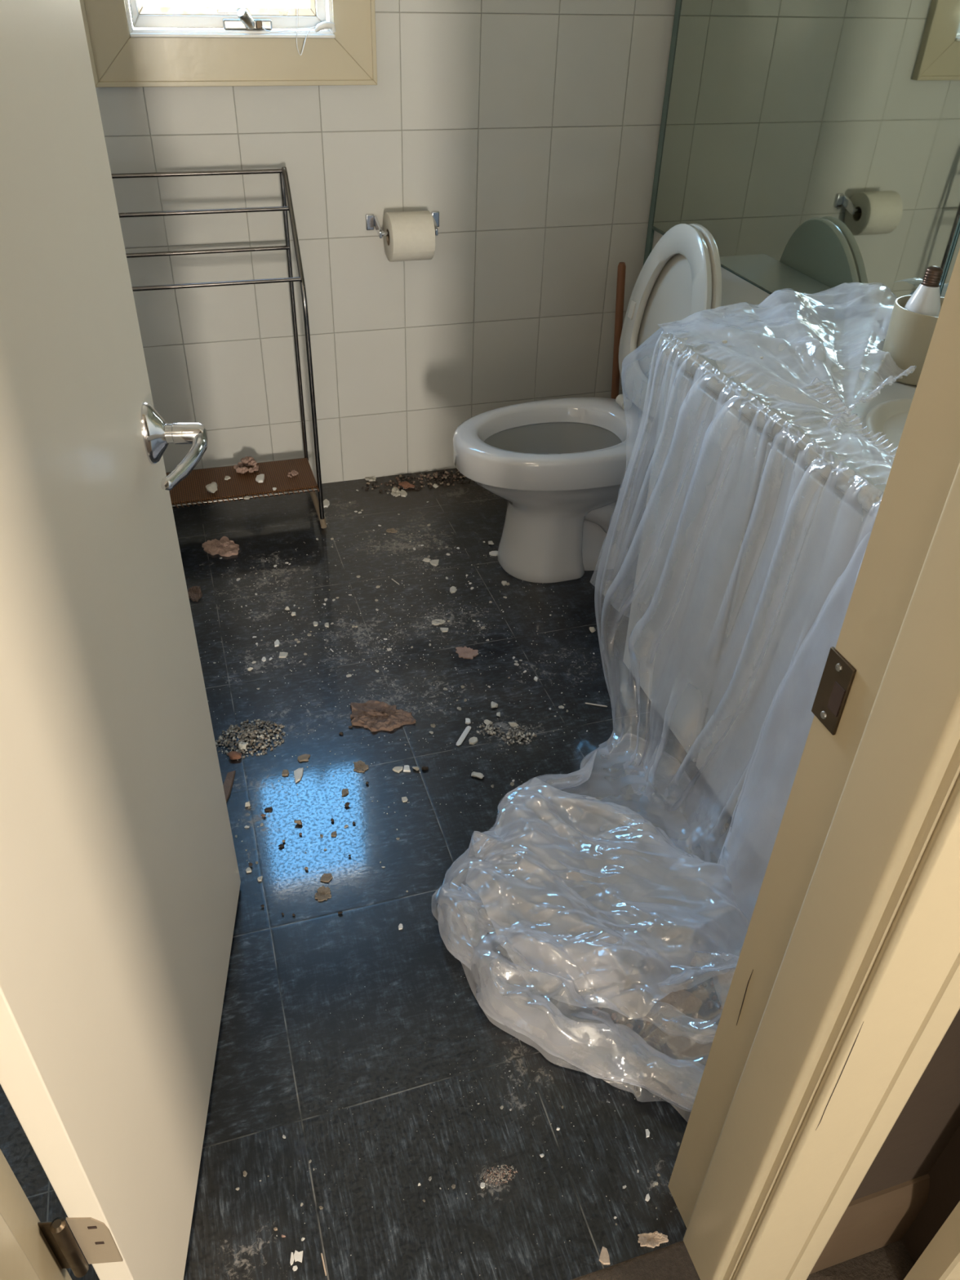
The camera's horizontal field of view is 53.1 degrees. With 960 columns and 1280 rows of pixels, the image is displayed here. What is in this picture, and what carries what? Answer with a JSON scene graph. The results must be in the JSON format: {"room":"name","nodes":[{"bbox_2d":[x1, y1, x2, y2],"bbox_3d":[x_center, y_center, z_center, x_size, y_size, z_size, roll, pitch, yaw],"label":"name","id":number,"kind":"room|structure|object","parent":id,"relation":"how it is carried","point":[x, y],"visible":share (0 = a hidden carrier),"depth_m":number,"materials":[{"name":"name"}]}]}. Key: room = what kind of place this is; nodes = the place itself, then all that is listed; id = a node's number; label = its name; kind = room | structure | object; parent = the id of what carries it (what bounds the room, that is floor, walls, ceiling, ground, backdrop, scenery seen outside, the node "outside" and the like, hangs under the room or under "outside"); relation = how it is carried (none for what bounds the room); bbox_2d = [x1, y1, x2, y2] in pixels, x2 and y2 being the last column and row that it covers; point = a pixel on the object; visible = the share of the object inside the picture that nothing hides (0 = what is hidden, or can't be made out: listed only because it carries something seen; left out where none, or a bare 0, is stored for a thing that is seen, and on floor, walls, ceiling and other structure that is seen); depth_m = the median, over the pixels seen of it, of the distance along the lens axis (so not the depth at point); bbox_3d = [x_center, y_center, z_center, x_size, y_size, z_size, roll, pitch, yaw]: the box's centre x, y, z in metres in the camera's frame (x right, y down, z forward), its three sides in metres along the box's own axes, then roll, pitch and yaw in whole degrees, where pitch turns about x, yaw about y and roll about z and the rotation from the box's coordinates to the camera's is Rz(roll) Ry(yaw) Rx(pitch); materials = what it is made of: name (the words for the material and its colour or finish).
{"room":"bathroom","nodes":[
{"label":"bathroom","id":0,"kind":"room"},
{"bbox_2d":[95,0,675,484],"bbox_3d":[-0.522,-1.463,2.253,2.322,2.400,0.100,-9,38,-15],"label":"wall","id":1,"kind":"structure","parent":0,"point":[531,128],"depth_m":2.57,"materials":[{"name":"tile"}]},
{"bbox_2d":[79,0,377,87],"bbox_3d":[-0.557,-1.695,2.008,0.652,0.932,0.136,-9,38,-15],"label":"window","id":2,"kind":"structure","parent":1,"relation":"in","point":[165,46],"depth_m":2.22,"materials":[{"name":"beige wood"}]},
{"bbox_2d":[262,0,336,55],"bbox_3d":[-0.403,-1.798,1.930,0.170,1.070,0.028,-7,37,-12],"label":"blind cord","id":3,"kind":"object","parent":2,"relation":"hanging from","point":[325,24],"visible":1,"depth_m":2.22,"materials":[{"name":"white plastic"}]},
{"bbox_2d":[365,210,439,238],"bbox_3d":[-0.197,-1.099,2.543,0.201,0.046,0.070,-9,38,-15],"label":"toilet paper holder","id":4,"kind":"object","parent":1,"relation":"attached to","point":[371,219],"visible":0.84,"depth_m":2.54,"materials":[{"name":"silver metal"}]},
{"bbox_2d":[382,210,435,262],"bbox_3d":[-0.188,-1.065,2.536,0.113,0.120,0.120,-9,38,-15],"label":"toilet paper roll","id":5,"kind":"object","parent":4,"relation":"hanging from","point":[411,237],"visible":0.99,"depth_m":2.49,"materials":[{"name":"paper"}]},
{"bbox_2d":[0,467,915,1279],"bbox_3d":[1.119,2.260,-0.636,3.500,0.050,9.763,-9,38,-15],"label":"floor","id":6,"kind":"structure","parent":0,"point":[286,975],"depth_m":1.67,"materials":[{"name":"tile"}]},
{"bbox_2d":[187,586,202,601],"bbox_3d":[-0.723,-0.120,2.435,0.039,0.015,0.062,0,37,-3],"label":"chunk","id":7,"kind":"object","parent":6,"relation":"on","point":[194,593],"visible":0.96,"depth_m":2.43,"materials":[{"name":"brown stone"}]},
{"bbox_2d":[111,166,326,528],"bbox_3d":[-0.762,-0.688,2.455,0.648,0.899,0.225,-9,38,-15],"label":"towel rack","id":8,"kind":"object","parent":6,"relation":"on","point":[192,490],"visible":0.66,"depth_m":2.58,"materials":[{"name":"silver metal"}]},
{"bbox_2d":[205,481,217,493],"bbox_3d":[-0.726,-0.415,2.614,0.029,0.021,0.047,19,40,22],"label":"chunk","id":9,"kind":"object","parent":8,"relation":"on","point":[212,487],"visible":1,"depth_m":2.60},
{"bbox_2d":[165,457,317,504],"bbox_3d":[-0.773,-0.427,2.661,0.620,0.012,0.184,-9,38,-15],"label":"shelf","id":10,"kind":"object","parent":8,"relation":"attached to","point":[192,490],"depth_m":2.67,"materials":[{"name":"wood"}]},
{"bbox_2d":[233,456,258,473],"bbox_3d":[-0.663,-0.503,2.728,0.071,0.033,0.090,-1,37,-3],"label":"clump","id":11,"kind":"object","parent":8,"relation":"on","point":[247,460],"visible":1,"depth_m":2.72,"materials":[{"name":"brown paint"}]},
{"bbox_2d":[255,474,264,482],"bbox_3d":[-0.614,-0.452,2.681,0.023,0.009,0.040,-1,37,-4],"label":"chip","id":12,"kind":"object","parent":8,"relation":"on","point":[260,477],"visible":1,"depth_m":2.67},
{"bbox_2d":[287,470,298,477],"bbox_3d":[-0.527,-0.471,2.707,0.027,0.014,0.037,15,38,17],"label":"clump","id":13,"kind":"object","parent":8,"relation":"on","point":[293,473],"visible":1,"depth_m":2.70,"materials":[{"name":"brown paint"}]},
{"bbox_2d":[201,536,239,556],"bbox_3d":[-0.702,-0.252,2.616,0.104,0.012,0.082,29,44,31],"label":"flake","id":14,"kind":"object","parent":6,"relation":"on","point":[224,547],"visible":1,"depth_m":2.62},
{"bbox_2d":[222,770,235,802],"bbox_3d":[-0.499,0.294,1.892,0.017,0.009,0.103,0,37,-2],"label":"mortar slab","id":15,"kind":"object","parent":6,"relation":"on","point":[228,784],"visible":0.68,"depth_m":1.90,"materials":[{"name":"concrete"}]},
{"bbox_2d":[227,751,241,759],"bbox_3d":[-0.502,0.235,1.966,0.029,0.014,0.021,0,37,-2],"label":"chunk","id":16,"kind":"object","parent":6,"relation":"on","point":[233,755],"visible":1,"depth_m":1.96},
{"bbox_2d":[244,801,250,806],"bbox_3d":[-0.450,0.317,1.860,0.010,0.011,0.009,0,37,-2],"label":"chunk","id":17,"kind":"object","parent":6,"relation":"on","point":[247,804],"visible":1,"depth_m":1.86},
{"bbox_2d":[245,867,251,872],"bbox_3d":[-0.417,0.415,1.735,0.011,0.004,0.010,0,37,-2],"label":"chip","id":18,"kind":"object","parent":6,"relation":"on","point":[248,869],"visible":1,"depth_m":1.73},
{"bbox_2d":[215,719,285,757],"bbox_3d":[-0.482,0.198,2.012,0.147,0.022,0.116,-8,38,-13],"label":"rubble heap","id":19,"kind":"object","parent":6,"relation":"on","point":[251,733],"visible":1,"depth_m":2.01,"materials":[{"name":"grey gravel"}]},
{"bbox_2d":[238,741,246,750],"bbox_3d":[-0.492,0.219,1.989,0.019,0.013,0.016,0,37,-2],"label":"chunk","id":20,"kind":"object","parent":19,"relation":"on","point":[243,745],"visible":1,"depth_m":1.99,"materials":[{"name":"white stone"}]},
{"bbox_2d":[257,875,262,881],"bbox_3d":[-0.394,0.427,1.721,0.008,0.004,0.010,0,37,-2],"label":"chip","id":21,"kind":"object","parent":6,"relation":"on","point":[260,878],"visible":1,"depth_m":1.72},
{"bbox_2d":[264,807,272,811],"bbox_3d":[-0.408,0.327,1.855,0.015,0.004,0.007,1,37,-2],"label":"chip","id":22,"kind":"object","parent":6,"relation":"on","point":[267,809],"visible":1,"depth_m":1.85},
{"bbox_2d":[274,639,279,646],"bbox_3d":[-0.482,0.007,2.284,0.012,0.004,0.026,0,37,-3],"label":"chip","id":23,"kind":"object","parent":6,"relation":"on","point":[277,642],"visible":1,"depth_m":2.28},
{"bbox_2d":[279,652,288,657],"bbox_3d":[-0.459,0.034,2.248,0.019,0.004,0.019,0,37,-3],"label":"chip","id":24,"kind":"object","parent":6,"relation":"on","point":[282,655],"visible":1,"depth_m":2.24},
{"bbox_2d":[281,769,288,776],"bbox_3d":[-0.392,0.267,1.936,0.014,0.004,0.015,0,37,-2],"label":"flake","id":25,"kind":"object","parent":6,"relation":"on","point":[285,772],"visible":1,"depth_m":1.93,"materials":[{"name":"beige stone"}]},
{"bbox_2d":[289,1252,293,1265],"bbox_3d":[-0.241,0.794,1.233,0.005,0.003,0.015,1,37,-2],"label":"chip","id":26,"kind":"object","parent":6,"relation":"on","point":[291,1261],"visible":1,"depth_m":1.23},
{"bbox_2d":[292,1265,297,1271],"bbox_3d":[-0.236,0.800,1.225,0.006,0.003,0.006,1,37,-1],"label":"chip","id":27,"kind":"object","parent":6,"relation":"on","point":[295,1268],"visible":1,"depth_m":1.22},
{"bbox_2d":[293,819,302,824],"bbox_3d":[-0.345,0.346,1.827,0.016,0.010,0.009,1,37,-2],"label":"chunk","id":28,"kind":"object","parent":6,"relation":"on","point":[299,821],"visible":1,"depth_m":1.82,"materials":[{"name":"beige stone"}]},
{"bbox_2d":[293,1250,302,1262],"bbox_3d":[-0.234,0.792,1.236,0.011,0.003,0.014,1,37,-2],"label":"chip","id":29,"kind":"object","parent":6,"relation":"on","point":[298,1256],"visible":1,"depth_m":1.24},
{"bbox_2d":[293,767,303,782],"bbox_3d":[-0.366,0.271,1.931,0.018,0.005,0.040,1,37,-2],"label":"shard","id":30,"kind":"object","parent":6,"relation":"on","point":[298,773],"visible":1,"depth_m":1.93,"materials":[{"name":"white paint"}]},
{"bbox_2d":[297,753,310,762],"bbox_3d":[-0.362,0.242,1.972,0.025,0.004,0.022,0,37,-3],"label":"flake","id":31,"kind":"object","parent":6,"relation":"on","point":[305,757],"visible":1,"depth_m":1.97,"materials":[{"name":"beige stone"}]},
{"bbox_2d":[313,621,318,626],"bbox_3d":[-0.402,-0.040,2.351,0.013,0.004,0.016,0,37,-3],"label":"chip","id":32,"kind":"object","parent":6,"relation":"on","point":[315,624],"visible":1,"depth_m":2.35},
{"bbox_2d":[314,885,331,901],"bbox_3d":[-0.277,0.448,1.699,0.030,0.004,0.033,1,37,-2],"label":"flake","id":33,"kind":"object","parent":6,"relation":"on","point":[323,893],"visible":1,"depth_m":1.70,"materials":[{"name":"beige stone"}]},
{"bbox_2d":[320,1253,326,1275],"bbox_3d":[-0.200,0.799,1.230,0.002,0.002,0.027,-11,38,-17],"label":"wood splinter","id":34,"kind":"object","parent":6,"relation":"on","point":[321,1253],"visible":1,"depth_m":1.23,"materials":[{"name":"beige paint"}]},
{"bbox_2d":[320,873,333,882],"bbox_3d":[-0.276,0.427,1.727,0.021,0.003,0.019,0,37,-2],"label":"flake","id":35,"kind":"object","parent":6,"relation":"on","point":[326,877],"visible":1,"depth_m":1.73,"materials":[{"name":"beige stone"}]},
{"bbox_2d":[323,498,329,507],"bbox_3d":[-0.457,-0.404,2.839,0.025,0.006,0.051,-1,37,-4],"label":"chip","id":36,"kind":"object","parent":6,"relation":"on","point":[326,503],"visible":0.75,"depth_m":2.83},
{"bbox_2d":[330,831,337,836],"bbox_3d":[-0.275,0.365,1.811,0.011,0.003,0.012,0,37,-2],"label":"flake","id":37,"kind":"object","parent":6,"relation":"on","point":[333,833],"visible":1,"depth_m":1.81,"materials":[{"name":"beige stone"}]},
{"bbox_2d":[342,788,348,795],"bbox_3d":[-0.266,0.301,1.898,0.014,0.003,0.018,1,37,-2],"label":"chip","id":38,"kind":"object","parent":6,"relation":"on","point":[344,791],"visible":1,"depth_m":1.90,"materials":[{"name":"beige stone"}]},
{"bbox_2d":[353,760,368,772],"bbox_3d":[-0.242,0.257,1.957,0.031,0.004,0.032,0,37,-2],"label":"flake","id":39,"kind":"object","parent":6,"relation":"on","point":[360,766],"visible":1,"depth_m":1.96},
{"bbox_2d":[364,475,376,481],"bbox_3d":[-0.339,-0.499,2.972,0.035,0.007,0.026,-1,37,-3],"label":"chip","id":40,"kind":"object","parent":6,"relation":"on","point":[371,478],"visible":1,"depth_m":2.97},
{"bbox_2d":[350,700,415,731],"bbox_3d":[-0.211,0.162,2.079,0.144,0.014,0.093,0,37,-3],"label":"mortar slab","id":41,"kind":"object","parent":6,"relation":"on","point":[373,715],"visible":1,"depth_m":2.07,"materials":[{"name":"brown concrete"}]},
{"bbox_2d":[386,528,397,533],"bbox_3d":[-0.250,-0.311,2.724,0.033,0.003,0.023,0,37,-3],"label":"chip","id":42,"kind":"object","parent":6,"relation":"on","point":[392,530],"visible":1,"depth_m":2.72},
{"bbox_2d":[204,532,586,816],"bbox_3d":[-0.220,0.011,2.292,0.960,0.002,1.067,6,37,5],"label":"debris","id":43,"kind":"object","parent":6,"relation":"on","point":[408,532],"depth_m":2.26,"materials":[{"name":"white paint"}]},
{"bbox_2d":[391,487,400,497],"bbox_3d":[-0.254,-0.448,2.907,0.030,0.007,0.052,-1,37,-3],"label":"chip","id":44,"kind":"object","parent":6,"relation":"on","point":[395,492],"visible":1,"depth_m":2.90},
{"bbox_2d":[392,766,403,773],"bbox_3d":[-0.167,0.263,1.952,0.021,0.006,0.014,0,37,-2],"label":"chip","id":45,"kind":"object","parent":6,"relation":"on","point":[397,769],"visible":1,"depth_m":1.95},
{"bbox_2d":[398,923,403,929],"bbox_3d":[-0.136,0.491,1.647,0.008,0.003,0.012,1,37,-2],"label":"chip","id":46,"kind":"object","parent":6,"relation":"on","point":[400,926],"visible":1,"depth_m":1.65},
{"bbox_2d":[400,489,407,497],"bbox_3d":[-0.231,-0.444,2.903,0.022,0.006,0.039,-1,37,-3],"label":"chip","id":47,"kind":"object","parent":6,"relation":"on","point":[402,492],"visible":1,"depth_m":2.90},
{"bbox_2d":[401,796,408,802],"bbox_3d":[-0.148,0.313,1.888,0.012,0.003,0.012,-10,38,-15],"label":"chip","id":48,"kind":"object","parent":6,"relation":"on","point":[404,799],"visible":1,"depth_m":1.89,"materials":[{"name":"white stone"}]},
{"bbox_2d":[398,480,414,488],"bbox_3d":[-0.225,-0.473,2.937,0.047,0.013,0.036,30,45,32],"label":"chunk","id":49,"kind":"object","parent":6,"relation":"on","point":[405,484],"visible":1,"depth_m":2.93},
{"bbox_2d":[403,764,410,772],"bbox_3d":[-0.148,0.261,1.956,0.015,0.005,0.016,0,37,-2],"label":"chip","id":50,"kind":"object","parent":6,"relation":"on","point":[406,769],"visible":1,"depth_m":1.95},
{"bbox_2d":[412,766,419,770],"bbox_3d":[-0.130,0.260,1.955,0.015,0.009,0.009,0,37,-2],"label":"chunk","id":51,"kind":"object","parent":6,"relation":"on","point":[416,768],"visible":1,"depth_m":1.95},
{"bbox_2d":[361,469,474,492],"bbox_3d":[-0.111,-0.507,2.987,0.518,0.015,0.112,-9,38,-14],"label":"litter","id":52,"kind":"object","parent":6,"relation":"on","point":[447,473],"visible":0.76,"depth_m":2.97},
{"bbox_2d":[421,765,428,770],"bbox_3d":[-0.112,0.260,1.956,0.014,0.008,0.009,0,37,-2],"label":"chunk","id":53,"kind":"object","parent":6,"relation":"on","point":[424,767],"visible":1,"depth_m":1.95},
{"bbox_2d":[422,558,431,561],"bbox_3d":[-0.144,-0.217,2.602,0.021,0.004,0.014,6,37,6],"label":"chip","id":54,"kind":"object","parent":6,"relation":"on","point":[424,559],"visible":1,"depth_m":2.60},
{"bbox_2d":[430,559,439,566],"bbox_3d":[-0.123,-0.208,2.591,0.025,0.005,0.028,0,37,-3],"label":"chip","id":55,"kind":"object","parent":6,"relation":"on","point":[434,562],"visible":1,"depth_m":2.59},
{"bbox_2d":[431,618,445,625],"bbox_3d":[-0.102,-0.045,2.371,0.035,0.006,0.024,0,37,-3],"label":"chip","id":56,"kind":"object","parent":6,"relation":"on","point":[436,622],"visible":1,"depth_m":2.37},
{"bbox_2d":[440,627,448,631],"bbox_3d":[-0.087,-0.025,2.346,0.020,0.004,0.015,0,37,-3],"label":"chip","id":57,"kind":"object","parent":6,"relation":"on","point":[442,629],"visible":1,"depth_m":2.34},
{"bbox_2d":[449,586,457,593],"bbox_3d":[-0.071,-0.131,2.489,0.019,0.005,0.025,-15,40,-21],"label":"chip","id":58,"kind":"object","parent":6,"relation":"on","point":[452,589],"visible":1,"depth_m":2.48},
{"bbox_2d":[456,725,471,746],"bbox_3d":[-0.035,0.204,2.039,0.012,0.004,0.066,15,38,17],"label":"tile strip","id":59,"kind":"object","parent":6,"relation":"on","point":[468,728],"visible":1,"depth_m":2.04,"materials":[{"name":"white paint"}]},
{"bbox_2d":[455,646,478,659],"bbox_3d":[-0.031,0.029,2.275,0.053,0.005,0.046,0,37,-3],"label":"flake","id":60,"kind":"object","parent":6,"relation":"on","point":[464,652],"visible":1,"depth_m":2.27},
{"bbox_2d":[465,718,470,724],"bbox_3d":[-0.026,0.175,2.078,0.011,0.004,0.017,0,37,-3],"label":"chip","id":61,"kind":"object","parent":6,"relation":"on","point":[467,720],"visible":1,"depth_m":2.08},
{"bbox_2d":[281,969,660,1275],"bbox_3d":[-0.005,0.666,1.419,0.600,0.001,0.479,-9,38,-15],"label":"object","id":62,"kind":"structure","parent":6,"relation":"on","point":[486,970],"depth_m":1.40,"materials":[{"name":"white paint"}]},
{"bbox_2d":[468,736,477,744],"bbox_3d":[-0.015,0.212,2.028,0.017,0.005,0.021,20,40,22],"label":"chip","id":63,"kind":"object","parent":6,"relation":"on","point":[473,740],"visible":1,"depth_m":2.03,"materials":[{"name":"beige stone"}]},
{"bbox_2d":[471,771,484,778],"bbox_3d":[-0.004,0.273,1.944,0.027,0.009,0.016,14,38,16],"label":"chunk","id":64,"kind":"object","parent":6,"relation":"on","point":[478,775],"visible":1,"depth_m":1.94,"materials":[{"name":"white stone"}]},
{"bbox_2d":[480,1182,484,1188],"bbox_3d":[0.004,0.744,1.312,0.007,0.003,0.007,1,37,-2],"label":"chip","id":65,"kind":"object","parent":6,"relation":"on","point":[482,1184],"visible":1,"depth_m":1.31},
{"bbox_2d":[476,723,500,735],"bbox_3d":[0.018,0.190,2.057,0.053,0.009,0.038,-9,38,-15],"label":"rubble pile","id":66,"kind":"object","parent":6,"relation":"on","point":[483,725],"visible":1,"depth_m":2.05,"materials":[{"name":"grey gravel"}]},
{"bbox_2d":[484,719,493,724],"bbox_3d":[0.017,0.177,2.075,0.018,0.008,0.016,-17,40,-23],"label":"chunk","id":67,"kind":"object","parent":6,"relation":"on","point":[486,722],"visible":1,"depth_m":2.07,"materials":[{"name":"beige stone"}]},
{"bbox_2d":[488,551,497,555],"bbox_3d":[0.038,-0.238,2.639,0.024,0.005,0.021,0,37,-3],"label":"chip","id":68,"kind":"object","parent":6,"relation":"on","point":[492,553],"visible":0.94,"depth_m":2.63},
{"bbox_2d":[490,701,497,708],"bbox_3d":[0.032,0.143,2.120,0.016,0.010,0.023,0,37,-2],"label":"chunk","id":69,"kind":"object","parent":6,"relation":"on","point":[493,704],"visible":1,"depth_m":2.11,"materials":[{"name":"grey stone"}]},
{"bbox_2d":[480,1164,517,1186],"bbox_3d":[0.026,0.737,1.324,0.053,0.002,0.027,-9,38,-15],"label":"rubble pile","id":70,"kind":"object","parent":6,"relation":"on","point":[499,1175],"visible":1,"depth_m":1.32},
{"bbox_2d":[508,721,518,727],"bbox_3d":[0.072,0.181,2.071,0.023,0.009,0.014,0,37,-2],"label":"chunk","id":71,"kind":"object","parent":6,"relation":"on","point":[512,724],"visible":1,"depth_m":2.07,"materials":[{"name":"beige stone"}]},
{"bbox_2d":[497,725,537,746],"bbox_3d":[0.081,0.202,2.042,0.073,0.010,0.062,-19,42,-26],"label":"rubble pile","id":72,"kind":"object","parent":6,"relation":"on","point":[519,733],"visible":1,"depth_m":2.04,"materials":[{"name":"grey gravel"}]},
{"bbox_2d":[589,626,595,632],"bbox_3d":[0.276,-0.025,2.358,0.016,0.011,0.016,0,37,-2],"label":"chunk","id":73,"kind":"object","parent":6,"relation":"on","point":[592,629],"visible":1,"depth_m":2.35,"materials":[{"name":"beige stone"}]},
{"bbox_2d":[585,702,607,706],"bbox_3d":[0.258,0.144,2.135,0.049,0.003,0.004,8,37,8],"label":"wood splinter","id":74,"kind":"object","parent":6,"relation":"on","point":[585,703],"visible":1,"depth_m":2.13,"materials":[{"name":"beige wood"}]},
{"bbox_2d":[599,1246,609,1264],"bbox_3d":[0.161,0.798,1.246,0.014,0.004,0.021,1,37,-2],"label":"shard","id":75,"kind":"object","parent":6,"relation":"on","point":[604,1258],"visible":1,"depth_m":1.24},
{"bbox_2d":[610,262,626,399],"bbox_3d":[0.421,-0.786,2.855,0.110,0.650,0.110,-9,38,-15],"label":"plunger","id":76,"kind":"object","parent":6,"relation":"on","point":[621,269],"visible":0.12,"depth_m":2.75,"materials":[{"name":"brown wood"}]},
{"bbox_2d":[453,223,799,582],"bbox_3d":[0.294,-0.583,2.407,0.743,0.849,0.446,-9,38,-15],"label":"toilet","id":77,"kind":"object","parent":6,"relation":"on","point":[560,465],"visible":0.77,"depth_m":2.41,"materials":[{"name":"ceramic"}]},
{"bbox_2d":[644,1193,649,1201],"bbox_3d":[0.228,0.757,1.305,0.006,0.003,0.010,21,41,24],"label":"chip","id":78,"kind":"object","parent":6,"relation":"on","point":[647,1197],"visible":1,"depth_m":1.30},
{"bbox_2d":[645,1128,649,1137],"bbox_3d":[0.240,0.706,1.375,0.006,0.003,0.011,1,37,-2],"label":"chip","id":79,"kind":"object","parent":6,"relation":"on","point":[647,1132],"visible":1,"depth_m":1.37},
{"bbox_2d":[576,928,725,1030],"bbox_3d":[0.292,0.546,1.577,0.279,0.023,0.184,-2,37,-6],"label":"debris","id":80,"kind":"object","parent":6,"relation":"on","point":[666,970],"visible":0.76,"depth_m":1.58,"materials":[{"name":"grey gravel"}]},
{"bbox_2d":[637,1231,668,1248],"bbox_3d":[0.227,0.787,1.263,0.041,0.005,0.019,1,37,-2],"label":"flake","id":81,"kind":"object","parent":6,"relation":"on","point":[650,1240],"visible":1,"depth_m":1.26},
{"bbox_2d":[650,855,660,865],"bbox_3d":[0.324,0.405,1.771,0.017,0.015,0.018,-9,38,-15],"label":"chunk","id":82,"kind":"object","parent":6,"relation":"on","point":[655,860],"visible":0.98,"depth_m":1.76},
{"bbox_2d":[655,988,701,1017],"bbox_3d":[0.314,0.575,1.529,0.079,0.034,0.048,-9,38,-15],"label":"mortar slab","id":83,"kind":"object","parent":6,"relation":"on","point":[684,1001],"visible":0.91,"depth_m":1.52,"materials":[{"name":"beige concrete"}]},
{"bbox_2d":[622,316,916,867],"bbox_3d":[0.727,0.010,1.680,0.488,0.787,1.112,-9,38,-15],"label":"vanity","id":84,"kind":"object","parent":6,"relation":"on","point":[811,557],"visible":0.56,"depth_m":1.69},
{"bbox_2d":[658,316,916,514],"bbox_3d":[0.738,-0.285,1.462,0.488,0.028,1.112,-9,38,-15],"label":"countertop","id":85,"kind":"structure","parent":84,"relation":"on","point":[809,352],"depth_m":1.61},
{"bbox_2d":[431,282,914,1111],"bbox_3d":[0.408,0.003,1.611,1.060,0.853,1.166,-9,38,-15],"label":"plastic sheet","id":86,"kind":"object","parent":85,"relation":"on","point":[860,341],"visible":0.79,"depth_m":1.65,"materials":[{"name":"clear plastic"}]},
{"bbox_2d":[871,306,892,339],"bbox_3d":[0.772,-0.602,1.825,0.033,0.050,0.040,-9,38,-15],"label":"matchbox","id":87,"kind":"object","parent":85,"relation":"on","point":[882,313],"visible":0.51,"depth_m":1.82,"materials":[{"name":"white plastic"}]},
{"bbox_2d":[862,397,913,463],"bbox_3d":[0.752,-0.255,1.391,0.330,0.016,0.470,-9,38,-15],"label":"sink","id":88,"kind":"object","parent":85,"relation":"in","point":[889,417],"depth_m":1.49,"materials":[{"name":"white ceramic"}]},
{"bbox_2d":[878,294,944,386],"bbox_3d":[0.759,-0.512,1.643,0.125,0.117,0.125,-9,38,-15],"label":"tumbler","id":89,"kind":"object","parent":85,"relation":"on","point":[909,334],"visible":0.6,"depth_m":1.61,"materials":[{"name":"white ceramic"}]},
{"bbox_2d":[903,266,943,316],"bbox_3d":[0.741,-0.561,1.604,0.060,0.121,0.060,-8,38,-16],"label":"bottle","id":90,"kind":"object","parent":89,"relation":"in","point":[926,300],"visible":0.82,"depth_m":1.58,"materials":[{"name":"white plastic"}]},
{"bbox_2d":[627,230,813,402],"bbox_3d":[0.862,-1.014,1.714,0.100,2.400,2.266,-9,38,-15],"label":"wall","id":91,"kind":"structure","parent":0,"point":[657,236],"depth_m":2.76,"materials":[{"name":"tile"}]},
{"bbox_2d":[643,0,680,265],"bbox_3d":[0.508,-1.627,2.441,0.008,1.700,0.027,-9,38,-15],"label":"trim","id":92,"kind":"structure","parent":91,"relation":"attached to","point":[650,235],"depth_m":2.62,"materials":[{"name":"grey metal"}]},
{"bbox_2d":[651,0,959,321],"bbox_3d":[0.689,-1.390,1.907,0.012,1.356,1.162,-9,38,-15],"label":"wall mirror","id":93,"kind":"object","parent":91,"relation":"attached to","point":[816,143],"visible":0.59,"depth_m":2.03,"materials":[{"name":"clear glass"}]},
{"bbox_2d":[939,225,959,297],"bbox_3d":[1.008,-0.778,1.096,0.012,1.356,0.964,-9,38,-15],"label":"trim","id":94,"kind":"structure","parent":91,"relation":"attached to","point":[956,247],"depth_m":1.73,"materials":[{"name":"beige wood"}]},
{"bbox_2d":[850,1008,959,1201],"bbox_3d":[0.392,-0.186,0.573,3.500,2.400,0.129,-9,38,-15],"label":"wall","id":95,"kind":"structure","parent":0,"point":[930,1117],"depth_m":1.09,"materials":[{"name":"beige paint"}]},
{"bbox_2d":[0,1149,71,1279],"bbox_3d":[-0.422,0.088,0.449,0.132,2.060,0.159,-9,38,-15],"label":"trim","id":96,"kind":"structure","parent":95,"relation":"attached to","point":[25,1253],"depth_m":0.83,"materials":[{"name":"beige wood"}]},
{"bbox_2d":[0,0,240,1279],"bbox_3d":[-0.361,-0.162,0.815,0.106,2.010,0.728,0,37,-3],"label":"door","id":97,"kind":"structure","parent":95,"relation":"in","point":[120,882],"depth_m":0.91,"materials":[{"name":"paint"}]},
{"bbox_2d":[667,248,959,1279],"bbox_3d":[0.362,-0.041,0.662,0.132,2.060,0.162,-9,38,-15],"label":"trim","id":98,"kind":"structure","parent":95,"relation":"attached to","point":[844,989],"depth_m":0.82,"materials":[{"name":"beige paint"}]},
{"bbox_2d":[809,1173,929,1274],"bbox_3d":[0.488,0.741,1.216,0.145,0.152,0.016,-9,38,-15],"label":"baseboard","id":99,"kind":"structure","parent":95,"relation":"attached to","point":[878,1220],"depth_m":1.20,"materials":[{"name":"beige wood"}]},
{"bbox_2d":[901,1124,959,1262],"bbox_3d":[1.731,1.930,-2.221,0.085,2.400,7.362,-9,38,-15],"label":"wall","id":100,"kind":"structure","parent":0,"point":[944,1196],"depth_m":1.18,"materials":[{"name":"beige paint"}]},
{"bbox_2d":[903,1200,959,1279],"bbox_3d":[0.640,-0.001,0.621,0.140,2.060,0.040,-9,38,-15],"label":"trim","id":101,"kind":"structure","parent":100,"relation":"attached to","point":[940,1260],"depth_m":1.14,"materials":[{"name":"beige wood"}]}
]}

